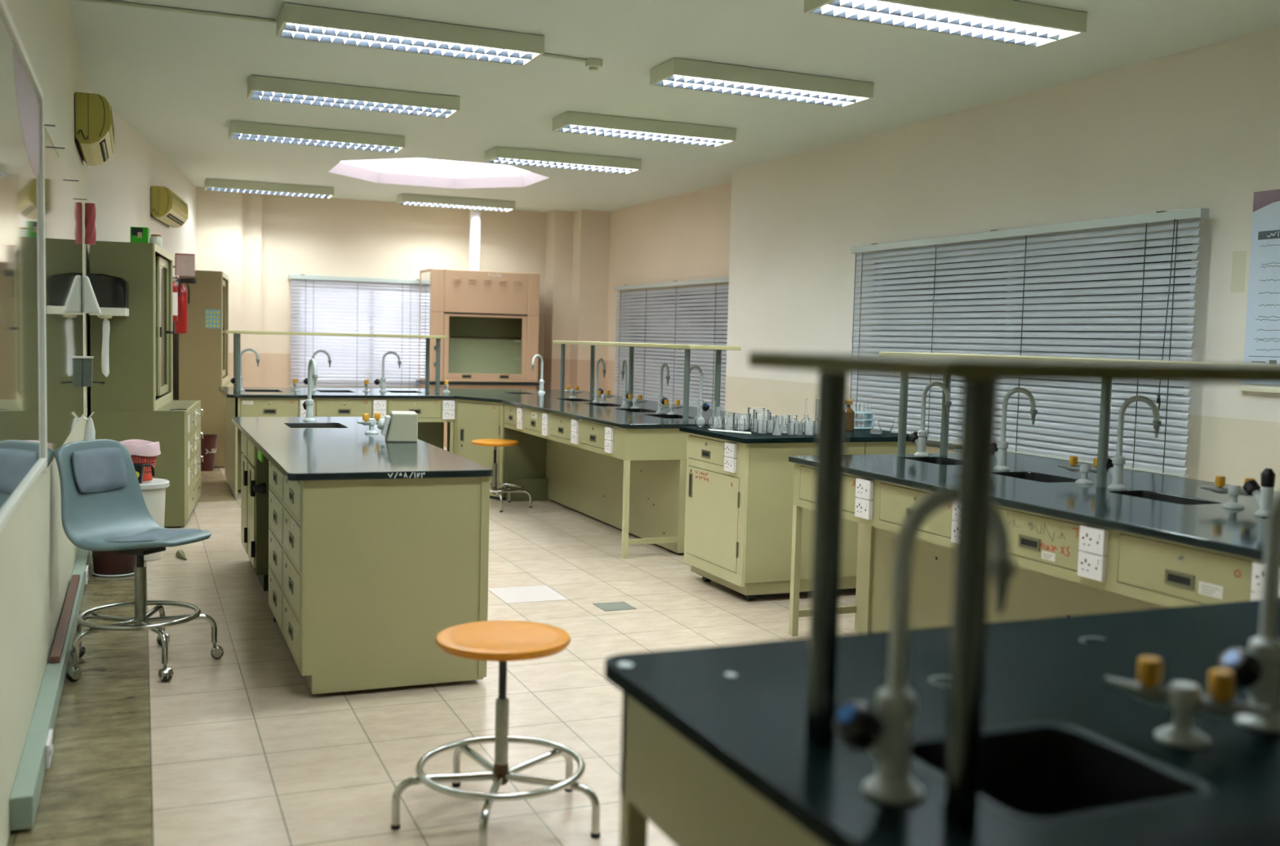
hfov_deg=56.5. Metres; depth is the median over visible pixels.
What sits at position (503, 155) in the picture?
ceiling light
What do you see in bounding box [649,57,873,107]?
ceiling light
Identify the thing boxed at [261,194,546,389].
wall
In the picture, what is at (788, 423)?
beaker
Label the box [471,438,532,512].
stool
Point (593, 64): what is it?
smoke detector
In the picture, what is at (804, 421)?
beaker
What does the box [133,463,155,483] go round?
mug
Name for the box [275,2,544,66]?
ceiling light
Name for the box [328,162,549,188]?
trim
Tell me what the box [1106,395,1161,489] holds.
tap
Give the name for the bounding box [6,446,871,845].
floor
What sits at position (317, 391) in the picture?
sink
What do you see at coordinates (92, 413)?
coat hook
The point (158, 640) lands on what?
caster
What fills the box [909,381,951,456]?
tap
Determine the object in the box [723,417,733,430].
beaker
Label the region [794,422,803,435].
beaker
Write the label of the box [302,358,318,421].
tap
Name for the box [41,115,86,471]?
board
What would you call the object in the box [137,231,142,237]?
print
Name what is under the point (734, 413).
beaker
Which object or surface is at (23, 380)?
framed board
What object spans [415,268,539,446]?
fume hood
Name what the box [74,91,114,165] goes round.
air conditioner
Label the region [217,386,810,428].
countertop
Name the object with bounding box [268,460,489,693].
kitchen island
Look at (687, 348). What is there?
shelf
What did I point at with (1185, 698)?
turret
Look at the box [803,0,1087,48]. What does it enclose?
ceiling light
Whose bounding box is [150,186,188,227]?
air conditioner
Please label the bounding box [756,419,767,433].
beaker
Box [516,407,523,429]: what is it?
socket
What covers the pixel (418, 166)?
window
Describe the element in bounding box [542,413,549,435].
socket
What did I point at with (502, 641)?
stool
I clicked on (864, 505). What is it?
socket
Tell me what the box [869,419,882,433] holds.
flask
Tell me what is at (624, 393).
tap
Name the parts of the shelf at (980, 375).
post, post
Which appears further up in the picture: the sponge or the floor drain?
the sponge
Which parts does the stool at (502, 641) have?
leg, leg, leg, seat, leg, leg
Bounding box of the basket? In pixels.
[120,439,160,480]
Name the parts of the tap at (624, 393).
spout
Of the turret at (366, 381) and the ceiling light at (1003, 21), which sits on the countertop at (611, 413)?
the turret at (366, 381)
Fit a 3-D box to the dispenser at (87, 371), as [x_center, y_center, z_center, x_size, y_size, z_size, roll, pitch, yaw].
[-3.573,-0.337,7.782,0.131,0.197,0.100,0,4,-23]
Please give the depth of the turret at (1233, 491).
4.48 m
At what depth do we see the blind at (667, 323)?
14.63 m
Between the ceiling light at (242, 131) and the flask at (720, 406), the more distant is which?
the ceiling light at (242, 131)
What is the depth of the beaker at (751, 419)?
7.23 m
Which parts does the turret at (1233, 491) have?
nozzle arm, gas knob, nozzle arm, gas knob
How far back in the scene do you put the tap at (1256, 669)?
1.83 m
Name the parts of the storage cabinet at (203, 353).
door glass, sliding door, frame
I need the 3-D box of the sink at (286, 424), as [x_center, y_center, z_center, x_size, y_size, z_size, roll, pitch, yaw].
[-1.961,0.091,7.194,0.330,0.146,0.430,0,4,-23]
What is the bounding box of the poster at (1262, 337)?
[1244,189,1279,385]
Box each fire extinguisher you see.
[173,276,180,321]
[174,275,196,333]
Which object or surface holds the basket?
on the bucket
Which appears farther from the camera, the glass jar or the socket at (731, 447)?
the glass jar
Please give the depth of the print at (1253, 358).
6.54 m
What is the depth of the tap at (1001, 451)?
5.64 m
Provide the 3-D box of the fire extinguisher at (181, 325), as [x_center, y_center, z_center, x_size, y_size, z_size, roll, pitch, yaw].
[-4.691,-1.210,12.189,0.264,0.584,0.174,4,5,27]
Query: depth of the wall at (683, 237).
14.90 m
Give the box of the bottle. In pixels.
[846,399,854,431]
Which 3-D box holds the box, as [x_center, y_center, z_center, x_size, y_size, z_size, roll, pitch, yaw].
[-3.699,-1.385,8.803,0.120,0.117,0.122,0,4,-16]
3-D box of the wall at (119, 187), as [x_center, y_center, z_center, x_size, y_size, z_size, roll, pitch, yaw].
[-4.999,-1.120,12.109,0.150,3.280,6.354,1,4,-13]
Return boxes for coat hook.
[82,411,93,419]
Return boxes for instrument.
[377,410,417,441]
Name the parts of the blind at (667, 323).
ladder cord, ladder cord, head rail, ladder cord, ladder cord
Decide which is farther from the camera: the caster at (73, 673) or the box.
the box
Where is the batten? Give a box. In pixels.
[49,574,79,663]
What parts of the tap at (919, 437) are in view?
valve knob, spout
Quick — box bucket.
[139,478,169,560]
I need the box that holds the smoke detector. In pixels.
[585,57,602,71]
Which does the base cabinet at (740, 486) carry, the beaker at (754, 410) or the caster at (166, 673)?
the beaker at (754, 410)
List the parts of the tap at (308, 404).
valve knob, spout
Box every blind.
[288,274,419,387]
[613,276,728,410]
[848,207,1208,476]
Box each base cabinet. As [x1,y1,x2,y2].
[446,399,506,500]
[679,425,927,600]
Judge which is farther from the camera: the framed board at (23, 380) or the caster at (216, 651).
the caster at (216, 651)
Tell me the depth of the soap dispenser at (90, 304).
7.69 m
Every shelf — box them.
[222,329,448,392]
[552,340,741,420]
[748,351,1279,826]
[879,351,1168,487]
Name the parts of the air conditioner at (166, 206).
mounting plate, casing, panel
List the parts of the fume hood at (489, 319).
gloss panel, handle, panel, sash frame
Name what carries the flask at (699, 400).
on the base cabinet at (740, 486)
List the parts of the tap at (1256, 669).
valve knob, valve stem, spout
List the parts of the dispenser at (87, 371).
casing, lid, lever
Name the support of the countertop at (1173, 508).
on the bench at (1064, 567)
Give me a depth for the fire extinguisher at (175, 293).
11.79 m
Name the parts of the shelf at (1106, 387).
post, post, post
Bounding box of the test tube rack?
[853,411,874,428]
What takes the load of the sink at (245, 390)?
in the countertop at (611, 413)
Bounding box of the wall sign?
[173,253,195,275]
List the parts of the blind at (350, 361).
ladder cord, head rail, rail, ladder cord, ladder cord, ladder cord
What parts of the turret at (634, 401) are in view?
nozzle arm, nozzle arm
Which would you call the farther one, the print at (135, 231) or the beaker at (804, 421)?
the print at (135, 231)
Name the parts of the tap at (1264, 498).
knob, valve stem, knob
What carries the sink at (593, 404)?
in the countertop at (611, 413)
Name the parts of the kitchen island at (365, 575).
handle, handle, handle, handle, drawer, drawer, drawer, drawer, frame, handle, handle, handle, handle, drawer, drawer, drawer, drawer, corner post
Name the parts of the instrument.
plate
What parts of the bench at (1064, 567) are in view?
leg, drawer, handle, drawer, handle, drawer, handle, drawer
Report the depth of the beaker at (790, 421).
7.11 m
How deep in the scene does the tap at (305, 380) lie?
11.38 m
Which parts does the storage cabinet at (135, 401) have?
door glass, sliding door, frame, sliding door, door glass, drawer, drawer, drawer, drawer, frame, drawer, drawer, drawer, drawer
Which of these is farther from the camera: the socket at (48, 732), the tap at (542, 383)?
the tap at (542, 383)
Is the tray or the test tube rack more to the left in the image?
the tray
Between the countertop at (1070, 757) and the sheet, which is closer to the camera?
the countertop at (1070, 757)
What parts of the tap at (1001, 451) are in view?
spout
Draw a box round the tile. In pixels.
[488,585,567,603]
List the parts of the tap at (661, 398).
valve knob, spout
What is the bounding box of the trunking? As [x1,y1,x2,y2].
[9,547,92,830]
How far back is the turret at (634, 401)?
9.90 m
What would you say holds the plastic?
hanging from the wall at (37, 558)
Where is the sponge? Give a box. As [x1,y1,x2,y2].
[257,448,263,462]
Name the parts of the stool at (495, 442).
seat, leg, leg, leg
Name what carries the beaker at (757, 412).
on the base cabinet at (740, 486)
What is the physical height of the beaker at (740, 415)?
0.077 m
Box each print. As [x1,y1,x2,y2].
[131,227,142,235]
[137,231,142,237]
[1250,355,1276,363]
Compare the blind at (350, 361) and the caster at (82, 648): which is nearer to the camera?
the caster at (82, 648)
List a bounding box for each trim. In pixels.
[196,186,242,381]
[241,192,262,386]
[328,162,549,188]
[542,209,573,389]
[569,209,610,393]
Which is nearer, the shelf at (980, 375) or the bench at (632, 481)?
the shelf at (980, 375)
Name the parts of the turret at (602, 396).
nozzle arm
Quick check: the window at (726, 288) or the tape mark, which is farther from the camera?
the window at (726, 288)
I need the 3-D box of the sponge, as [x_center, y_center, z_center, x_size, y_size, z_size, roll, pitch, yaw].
[-2.038,0.155,6.389,0.014,0.090,0.200,0,4,-23]
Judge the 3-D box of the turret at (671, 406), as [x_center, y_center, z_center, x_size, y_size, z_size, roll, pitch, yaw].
[0.248,-0.123,9.230,0.231,0.114,0.074,4,5,32]
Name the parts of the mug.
handle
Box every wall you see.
[0,0,89,845]
[87,87,196,414]
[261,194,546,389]
[606,182,732,395]
[724,26,1279,491]
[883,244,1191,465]
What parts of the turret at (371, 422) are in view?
nozzle arm, gas knob, gas knob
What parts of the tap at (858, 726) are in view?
valve knob, valve stem, spout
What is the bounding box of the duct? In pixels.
[469,208,480,270]
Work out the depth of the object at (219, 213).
15.22 m
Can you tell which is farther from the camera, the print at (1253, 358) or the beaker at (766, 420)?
the beaker at (766, 420)
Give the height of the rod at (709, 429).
0.008 m
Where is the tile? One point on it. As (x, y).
(536, 593)
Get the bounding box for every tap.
[230,348,259,391]
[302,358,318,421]
[303,349,331,391]
[373,351,400,391]
[530,354,546,392]
[592,358,606,402]
[620,360,628,407]
[655,362,670,413]
[689,364,709,419]
[833,485,1015,804]
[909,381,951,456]
[994,386,1037,470]
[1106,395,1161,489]
[1217,490,1279,732]
[1242,467,1275,516]
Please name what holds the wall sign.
attached to the wall at (119, 187)
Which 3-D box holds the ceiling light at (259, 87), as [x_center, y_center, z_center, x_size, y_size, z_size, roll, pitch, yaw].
[-2.111,-2.404,8.808,1.490,0.100,0.385,0,4,-23]
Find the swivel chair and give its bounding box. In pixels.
[53,439,223,681]
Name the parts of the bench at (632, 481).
drawer, knee panel, drawer, handle, drawer, handle, drawer, leg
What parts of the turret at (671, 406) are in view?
nozzle arm, gas knob, gas knob, nozzle arm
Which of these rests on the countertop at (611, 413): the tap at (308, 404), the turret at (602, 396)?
the turret at (602, 396)
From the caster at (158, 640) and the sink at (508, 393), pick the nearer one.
the caster at (158, 640)
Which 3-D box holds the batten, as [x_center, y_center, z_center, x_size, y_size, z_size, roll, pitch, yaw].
[-2.742,0.908,5.693,0.038,0.029,1.750,0,4,-23]
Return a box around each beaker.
[712,417,723,429]
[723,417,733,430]
[733,412,751,429]
[737,417,745,431]
[738,414,748,427]
[746,407,764,427]
[751,418,759,431]
[752,408,769,429]
[752,418,764,431]
[755,411,771,431]
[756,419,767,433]
[765,420,774,432]
[774,414,790,431]
[786,422,794,435]
[790,421,799,433]
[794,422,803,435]
[804,421,815,435]
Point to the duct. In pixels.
(475, 215)
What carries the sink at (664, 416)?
in the countertop at (611, 413)
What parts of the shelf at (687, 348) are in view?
post, post, post, post, post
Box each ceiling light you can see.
[204,177,333,198]
[228,120,404,153]
[247,75,460,118]
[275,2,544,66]
[396,193,515,211]
[484,146,641,173]
[551,111,736,146]
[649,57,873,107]
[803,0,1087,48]
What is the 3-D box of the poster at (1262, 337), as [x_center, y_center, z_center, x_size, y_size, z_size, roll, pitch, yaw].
[3.545,-0.721,6.264,0.006,1.060,0.800,0,4,-23]
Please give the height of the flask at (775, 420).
0.092 m
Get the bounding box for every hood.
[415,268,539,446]
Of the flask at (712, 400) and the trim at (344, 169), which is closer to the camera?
the flask at (712, 400)
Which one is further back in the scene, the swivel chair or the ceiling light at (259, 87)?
the ceiling light at (259, 87)
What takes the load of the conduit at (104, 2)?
attached to the ceiling
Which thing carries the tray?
on the dispenser at (111, 292)
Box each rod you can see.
[708,428,751,432]
[709,429,751,434]
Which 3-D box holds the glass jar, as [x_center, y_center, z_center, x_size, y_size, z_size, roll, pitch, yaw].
[-3.821,-1.428,9.392,0.100,0.114,0.100,0,4,-23]
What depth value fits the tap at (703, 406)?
8.72 m
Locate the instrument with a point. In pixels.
(399, 425)
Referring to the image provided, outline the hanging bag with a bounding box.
[83,417,95,440]
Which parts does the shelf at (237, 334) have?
post, post, post, post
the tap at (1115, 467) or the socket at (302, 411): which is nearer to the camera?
the tap at (1115, 467)
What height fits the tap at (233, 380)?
0.397 m
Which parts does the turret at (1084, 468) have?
nozzle arm, gas knob, nozzle arm, gas knob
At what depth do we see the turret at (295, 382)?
11.32 m
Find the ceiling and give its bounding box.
[68,0,1279,212]
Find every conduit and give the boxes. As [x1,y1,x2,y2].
[75,0,275,23]
[540,53,586,62]
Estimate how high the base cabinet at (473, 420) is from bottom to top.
0.895 m
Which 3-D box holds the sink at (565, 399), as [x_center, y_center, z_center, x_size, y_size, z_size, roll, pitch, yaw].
[-0.584,-0.137,11.033,0.260,0.146,0.480,0,4,-23]
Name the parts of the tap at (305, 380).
valve knob, spout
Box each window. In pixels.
[296,285,419,383]
[339,157,529,177]
[626,288,728,408]
[874,235,1193,476]
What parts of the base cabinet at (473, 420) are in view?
handle, door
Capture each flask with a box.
[694,400,706,426]
[706,400,719,427]
[711,406,723,427]
[724,414,735,429]
[772,419,781,435]
[777,417,789,433]
[799,398,812,431]
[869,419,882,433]
[889,417,898,432]
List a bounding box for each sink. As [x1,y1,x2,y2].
[244,389,281,391]
[284,422,346,427]
[316,390,355,392]
[387,391,421,392]
[508,392,537,394]
[557,398,592,401]
[586,403,620,406]
[618,408,655,412]
[647,414,694,418]
[904,457,958,465]
[911,721,1214,823]
[994,472,1076,482]
[1112,491,1218,504]
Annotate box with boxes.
[130,226,149,243]
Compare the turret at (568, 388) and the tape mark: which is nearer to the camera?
the tape mark
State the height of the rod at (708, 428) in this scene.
0.008 m
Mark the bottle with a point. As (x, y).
(850, 413)
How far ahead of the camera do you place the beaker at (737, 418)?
7.25 m
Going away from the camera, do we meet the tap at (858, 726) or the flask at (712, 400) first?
the tap at (858, 726)
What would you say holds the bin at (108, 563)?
on the floor
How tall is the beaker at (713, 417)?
0.077 m
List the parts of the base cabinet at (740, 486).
handle, handle, drawer, door, frame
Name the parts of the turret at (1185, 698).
nozzle arm, gas knob, gas knob, nozzle arm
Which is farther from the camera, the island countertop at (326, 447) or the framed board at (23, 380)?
the island countertop at (326, 447)
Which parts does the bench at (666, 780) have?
leg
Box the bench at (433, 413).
[225,395,454,495]
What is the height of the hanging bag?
0.375 m
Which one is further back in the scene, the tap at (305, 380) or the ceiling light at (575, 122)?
the tap at (305, 380)
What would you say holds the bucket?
on the floor
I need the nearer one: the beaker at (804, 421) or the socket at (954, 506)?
the socket at (954, 506)
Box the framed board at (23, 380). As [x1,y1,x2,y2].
[0,0,46,532]
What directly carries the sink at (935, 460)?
in the countertop at (1173, 508)
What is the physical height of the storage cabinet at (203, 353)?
2.110 m
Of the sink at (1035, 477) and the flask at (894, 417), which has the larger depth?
the flask at (894, 417)
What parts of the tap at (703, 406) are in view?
spout, valve knob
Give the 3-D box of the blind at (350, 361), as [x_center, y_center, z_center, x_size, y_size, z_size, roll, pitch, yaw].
[-3.787,-1.230,16.149,1.900,1.491,0.094,0,4,-23]
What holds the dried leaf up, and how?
on the floor
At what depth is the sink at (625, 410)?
9.87 m
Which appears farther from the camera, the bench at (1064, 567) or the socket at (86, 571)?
the socket at (86, 571)
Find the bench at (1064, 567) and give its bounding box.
[788,462,1279,635]
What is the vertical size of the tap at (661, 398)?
0.397 m
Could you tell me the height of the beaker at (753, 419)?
0.077 m
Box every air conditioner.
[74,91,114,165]
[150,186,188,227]
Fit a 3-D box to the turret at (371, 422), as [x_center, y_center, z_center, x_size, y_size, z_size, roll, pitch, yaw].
[-1.512,0.002,6.706,0.074,0.114,0.231,4,5,27]
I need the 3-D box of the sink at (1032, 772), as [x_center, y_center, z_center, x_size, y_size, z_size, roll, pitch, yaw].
[0.557,0.574,1.651,0.340,0.203,0.320,0,4,-23]
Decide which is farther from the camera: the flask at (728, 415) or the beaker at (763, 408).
the beaker at (763, 408)
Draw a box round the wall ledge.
[1237,386,1279,392]
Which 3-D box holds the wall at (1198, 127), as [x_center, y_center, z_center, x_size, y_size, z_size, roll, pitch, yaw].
[3.435,-0.523,6.696,0.120,3.280,12.740,0,4,-23]
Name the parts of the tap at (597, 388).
spout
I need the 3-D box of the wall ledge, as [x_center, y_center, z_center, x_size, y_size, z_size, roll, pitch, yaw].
[3.519,-0.161,6.304,0.030,0.018,0.810,0,4,-23]
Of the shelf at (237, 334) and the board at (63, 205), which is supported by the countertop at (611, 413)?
the shelf at (237, 334)
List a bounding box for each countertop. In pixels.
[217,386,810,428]
[231,416,493,480]
[604,598,1279,845]
[788,452,1279,560]
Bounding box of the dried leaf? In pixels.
[175,550,186,559]
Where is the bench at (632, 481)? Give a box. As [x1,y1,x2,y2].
[503,403,687,558]
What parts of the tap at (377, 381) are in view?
valve knob, spout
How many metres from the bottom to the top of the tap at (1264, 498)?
0.170 m
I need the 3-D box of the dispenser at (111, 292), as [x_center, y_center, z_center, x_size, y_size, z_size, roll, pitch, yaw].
[-3.842,-0.911,8.583,0.269,0.318,0.171,0,4,-16]
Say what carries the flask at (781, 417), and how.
on the base cabinet at (740, 486)
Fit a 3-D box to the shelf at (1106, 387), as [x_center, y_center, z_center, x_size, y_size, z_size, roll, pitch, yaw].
[2.087,0.021,4.783,0.410,0.542,3.380,0,4,-23]
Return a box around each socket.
[44,728,53,768]
[84,564,88,584]
[299,400,313,416]
[373,400,386,418]
[442,400,454,418]
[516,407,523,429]
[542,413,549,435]
[570,419,578,444]
[604,426,613,453]
[724,441,737,472]
[854,477,873,519]
[951,503,956,542]
[1077,524,1108,581]
[1249,561,1279,600]
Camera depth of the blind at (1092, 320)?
7.95 m
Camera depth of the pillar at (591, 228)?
16.73 m
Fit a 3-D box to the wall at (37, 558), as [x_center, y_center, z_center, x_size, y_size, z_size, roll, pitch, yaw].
[-2.038,-0.455,3.730,0.150,3.280,11.500,0,4,-23]
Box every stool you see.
[391,619,599,845]
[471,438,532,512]
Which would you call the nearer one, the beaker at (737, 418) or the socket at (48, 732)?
the socket at (48, 732)
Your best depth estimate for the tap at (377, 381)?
11.64 m
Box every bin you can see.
[91,550,136,577]
[200,434,218,471]
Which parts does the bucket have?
lid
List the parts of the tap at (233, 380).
valve knob, spout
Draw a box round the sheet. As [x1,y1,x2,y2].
[204,309,220,328]
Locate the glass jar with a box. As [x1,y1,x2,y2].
[149,234,162,248]
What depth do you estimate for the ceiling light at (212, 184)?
14.50 m
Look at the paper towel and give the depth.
8.59 m
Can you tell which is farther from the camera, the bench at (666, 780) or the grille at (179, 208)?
the grille at (179, 208)
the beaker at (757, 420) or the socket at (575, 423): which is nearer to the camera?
the beaker at (757, 420)
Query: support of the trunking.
attached to the wall at (37, 558)
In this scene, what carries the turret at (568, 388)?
on the countertop at (611, 413)
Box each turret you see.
[291,378,299,391]
[357,412,380,433]
[362,379,369,391]
[442,380,449,391]
[564,385,582,398]
[592,390,614,403]
[622,394,647,408]
[658,399,683,414]
[1057,455,1097,484]
[1103,655,1270,747]
[1200,475,1260,508]
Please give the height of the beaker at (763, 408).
0.122 m
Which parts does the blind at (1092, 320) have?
ladder cord, ladder cord, ladder cord, ladder cord, head rail, rail, ladder cord, pull cord, ladder cord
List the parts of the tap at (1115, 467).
valve knob, valve stem, spout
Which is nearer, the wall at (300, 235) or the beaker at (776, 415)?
the beaker at (776, 415)
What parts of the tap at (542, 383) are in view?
spout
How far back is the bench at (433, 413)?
10.92 m
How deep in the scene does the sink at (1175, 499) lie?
4.84 m
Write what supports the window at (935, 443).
in the wall at (1198, 127)
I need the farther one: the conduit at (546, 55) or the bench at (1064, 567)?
the conduit at (546, 55)
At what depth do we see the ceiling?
8.06 m
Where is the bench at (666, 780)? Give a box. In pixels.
[619,691,826,845]
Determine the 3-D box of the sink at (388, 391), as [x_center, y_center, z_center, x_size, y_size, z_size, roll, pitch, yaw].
[-2.330,-0.232,11.755,0.320,0.146,0.450,0,4,-23]
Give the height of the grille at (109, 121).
0.209 m
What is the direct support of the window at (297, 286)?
in the wall at (300, 235)
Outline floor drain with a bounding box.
[592,600,636,611]
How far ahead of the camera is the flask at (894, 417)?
7.38 m
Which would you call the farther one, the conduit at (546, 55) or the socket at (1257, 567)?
the conduit at (546, 55)
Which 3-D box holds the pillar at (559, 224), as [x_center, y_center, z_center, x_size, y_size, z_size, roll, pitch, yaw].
[-1.185,-1.372,17.081,0.280,3.280,0.370,0,4,-23]
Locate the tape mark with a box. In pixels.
[1230,250,1246,292]
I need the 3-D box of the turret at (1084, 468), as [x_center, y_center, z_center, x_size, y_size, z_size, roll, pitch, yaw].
[1.937,0.205,5.180,0.231,0.114,0.074,4,5,32]
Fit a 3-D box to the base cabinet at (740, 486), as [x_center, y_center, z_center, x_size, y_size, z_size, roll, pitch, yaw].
[0.979,0.529,7.377,1.250,0.960,0.870,0,4,-23]
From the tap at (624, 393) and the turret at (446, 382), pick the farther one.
the turret at (446, 382)
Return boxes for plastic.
[84,203,96,244]
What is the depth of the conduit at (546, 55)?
7.54 m
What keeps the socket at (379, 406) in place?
attached to the bench at (433, 413)
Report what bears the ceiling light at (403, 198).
attached to the ceiling
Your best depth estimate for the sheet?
12.71 m
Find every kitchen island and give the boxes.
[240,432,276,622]
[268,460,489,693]
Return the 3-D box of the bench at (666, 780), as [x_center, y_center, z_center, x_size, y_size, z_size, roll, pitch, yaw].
[1.175,0.946,1.989,2.100,0.894,1.290,0,4,-23]
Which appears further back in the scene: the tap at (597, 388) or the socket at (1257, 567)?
the tap at (597, 388)
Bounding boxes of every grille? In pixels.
[106,99,114,153]
[169,189,188,219]
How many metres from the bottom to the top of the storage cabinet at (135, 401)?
2.110 m
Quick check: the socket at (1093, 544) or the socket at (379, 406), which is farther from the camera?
the socket at (379, 406)
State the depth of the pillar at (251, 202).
15.50 m
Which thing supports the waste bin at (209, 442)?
on the floor
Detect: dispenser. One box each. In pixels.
[81,275,101,316]
[82,355,104,386]
[85,273,128,318]
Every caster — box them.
[65,666,81,679]
[70,644,85,656]
[156,633,169,644]
[158,666,173,679]
[211,645,222,657]
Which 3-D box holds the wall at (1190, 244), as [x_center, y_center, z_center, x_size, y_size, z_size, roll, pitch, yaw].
[2.851,-1.942,10.828,0.150,5.500,22.000,0,4,-23]
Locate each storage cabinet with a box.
[89,240,203,528]
[178,270,233,467]
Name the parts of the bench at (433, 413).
panel, drawer, handle, panel, drawer, handle, drawer, leg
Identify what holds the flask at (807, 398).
on the base cabinet at (740, 486)
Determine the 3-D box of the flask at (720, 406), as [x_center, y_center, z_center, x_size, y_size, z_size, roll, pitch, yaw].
[0.487,-0.036,7.445,0.080,0.127,0.080,0,4,-23]
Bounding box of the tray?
[88,306,128,315]

